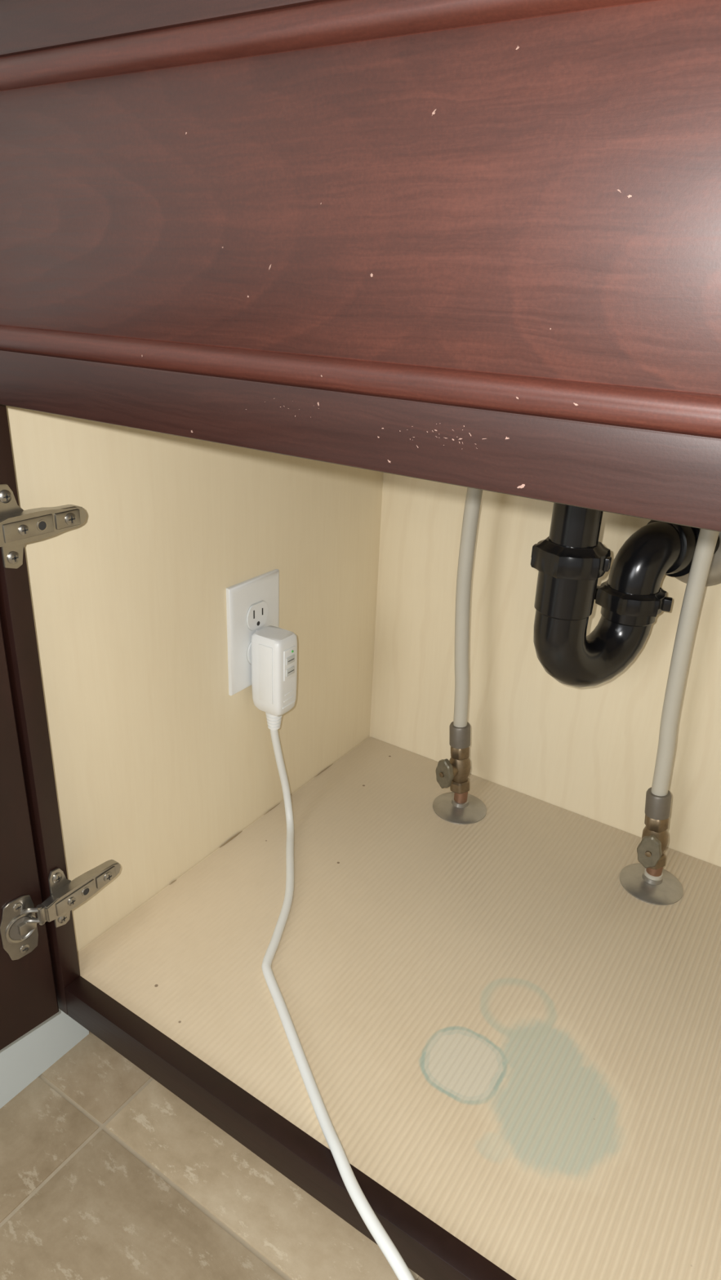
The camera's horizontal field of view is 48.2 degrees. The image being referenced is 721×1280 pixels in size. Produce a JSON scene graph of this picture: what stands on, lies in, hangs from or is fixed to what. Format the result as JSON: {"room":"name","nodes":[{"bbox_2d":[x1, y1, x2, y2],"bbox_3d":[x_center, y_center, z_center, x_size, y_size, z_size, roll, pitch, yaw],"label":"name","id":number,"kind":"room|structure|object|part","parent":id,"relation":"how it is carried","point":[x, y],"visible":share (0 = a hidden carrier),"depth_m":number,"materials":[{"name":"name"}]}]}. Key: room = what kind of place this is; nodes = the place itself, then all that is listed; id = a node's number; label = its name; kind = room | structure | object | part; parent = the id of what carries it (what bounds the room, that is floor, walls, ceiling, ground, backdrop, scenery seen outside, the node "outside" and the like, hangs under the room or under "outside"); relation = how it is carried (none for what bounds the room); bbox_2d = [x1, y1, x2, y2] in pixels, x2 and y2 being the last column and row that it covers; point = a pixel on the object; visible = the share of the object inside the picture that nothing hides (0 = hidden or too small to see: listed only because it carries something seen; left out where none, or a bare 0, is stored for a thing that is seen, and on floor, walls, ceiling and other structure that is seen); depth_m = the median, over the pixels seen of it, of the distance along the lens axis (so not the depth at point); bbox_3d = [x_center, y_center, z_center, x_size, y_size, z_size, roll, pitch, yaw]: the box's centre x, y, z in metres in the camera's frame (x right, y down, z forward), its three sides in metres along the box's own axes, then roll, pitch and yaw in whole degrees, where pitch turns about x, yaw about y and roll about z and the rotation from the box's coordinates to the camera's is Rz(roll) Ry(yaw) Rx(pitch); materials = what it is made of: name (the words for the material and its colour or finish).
{"room":"bathroom","nodes":[
{"label":"bathroom","id":0,"kind":"room"},
{"bbox_2d":[0,1031,424,1279],"bbox_3d":[0.230,0.826,-0.031,1.946,0.030,2.090,17,27,30],"label":"floor","id":1,"kind":"structure","parent":0,"point":[107,1173],"depth_m":0.69,"materials":[{"name":"tile"}]},
{"bbox_2d":[0,0,720,1279],"bbox_3d":[0.237,0.056,0.597,0.945,0.880,0.624,17,27,30],"label":"base cabinet","id":2,"kind":"object","parent":1,"relation":"on","point":[283,283],"visible":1,"depth_m":0.58,"materials":[{"name":"brown wood"}]},
{"bbox_2d":[0,613,59,1050],"bbox_3d":[-0.362,0.130,0.501,0.019,0.521,0.310,21,29,36],"label":"door","id":3,"kind":"structure","parent":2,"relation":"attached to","point":[28,990],"depth_m":0.64,"materials":[{"name":"brown wood"}]},
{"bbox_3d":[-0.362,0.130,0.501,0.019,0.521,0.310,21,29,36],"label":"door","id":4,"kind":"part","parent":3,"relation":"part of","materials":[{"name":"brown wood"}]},
{"bbox_2d":[0,484,86,568],"bbox_3d":[-0.232,-0.071,0.544,0.024,0.071,0.105,17,27,30],"label":"cabinet hinge","id":5,"kind":"object","parent":2,"relation":"attached to","point":[19,526],"depth_m":0.54,"materials":[{"name":"silver metal"}]},
{"bbox_2d":[0,859,120,959],"bbox_3d":[-0.245,0.217,0.669,0.024,0.071,0.105,17,27,30],"label":"cabinet hinge","id":6,"kind":"object","parent":2,"relation":"attached to","point":[19,931],"depth_m":0.65,"materials":[{"name":"silver metal"}]},
{"bbox_3d":[-0.121,-0.042,0.824,0.016,0.850,0.524,17,27,30],"label":"panel","id":7,"kind":"part","parent":2,"relation":"part of","materials":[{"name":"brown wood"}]},
{"bbox_3d":[0.220,0.328,0.720,0.840,0.015,0.512,17,27,30],"label":"panel","id":8,"kind":"part","parent":2,"relation":"part of","materials":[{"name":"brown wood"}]},
{"bbox_2d":[226,568,279,695],"bbox_3d":[-0.109,-0.008,0.838,0.008,0.117,0.078,17,27,30],"label":"wall outlet","id":9,"kind":"object","parent":2,"relation":"attached to","point":[252,605],"visible":0.69,"depth_m":0.82,"materials":[{"name":"white plastic"}]},
{"bbox_2d":[250,625,414,1279],"bbox_3d":[0.008,0.324,0.568,0.082,0.394,0.812,-5,25,-18],"label":"power cord","id":10,"kind":"object","parent":9,"relation":"attached to","point":[273,648],"visible":1,"depth_m":0.81,"materials":[{"name":"white plastic"}]},
{"bbox_3d":[0.089,0.095,0.377,0.935,0.728,0.018,17,27,30],"label":"frame","id":11,"kind":"part","parent":2,"relation":"part of","materials":[{"name":"brown wood"}]},
{"bbox_3d":[0.087,-0.139,0.259,0.832,0.194,0.020,17,27,30],"label":"drawer","id":12,"kind":"part","parent":2,"relation":"part of","materials":[{"name":"brown wood"}]},
{"bbox_2d":[432,487,486,824],"bbox_3d":[0.134,-0.117,0.835,0.065,0.698,0.065,17,27,30],"label":"supplies","id":13,"kind":"object","parent":2,"relation":"on","point":[459,806],"visible":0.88,"depth_m":0.92,"materials":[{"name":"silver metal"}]},
{"bbox_3d":[0.379,-0.075,0.783,0.840,0.716,0.012,17,27,30],"label":"panel","id":14,"kind":"part","parent":2,"relation":"part of","materials":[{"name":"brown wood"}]},
{"bbox_2d":[530,502,720,687],"bbox_3d":[0.261,-0.180,0.712,0.224,0.475,0.074,-10,26,-26],"label":"drain pipe","id":15,"kind":"object","parent":2,"relation":"in","point":[570,562],"visible":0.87,"depth_m":0.74,"materials":[{"name":"black plastic"}]},
{"bbox_2d":[619,528,719,905],"bbox_3d":[0.325,-0.059,0.722,0.065,0.698,0.065,17,27,30],"label":"supplies","id":16,"kind":"object","parent":2,"relation":"on","point":[646,881],"visible":0.98,"depth_m":0.80,"materials":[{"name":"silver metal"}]},
{"bbox_3d":[-0.544,-0.525,0.046,0.100,2.380,2.190,17,27,30],"label":"wall","id":17,"kind":"structure","parent":0,"visible":0},
{"bbox_2d":[0,1008,88,1108],"bbox_3d":[-0.718,0.611,0.221,0.012,0.086,1.560,17,27,30],"label":"baseboard","id":18,"kind":"structure","parent":17,"relation":"attached to","point":[25,1059],"depth_m":0.78,"materials":[{"name":"paint"}]}
]}

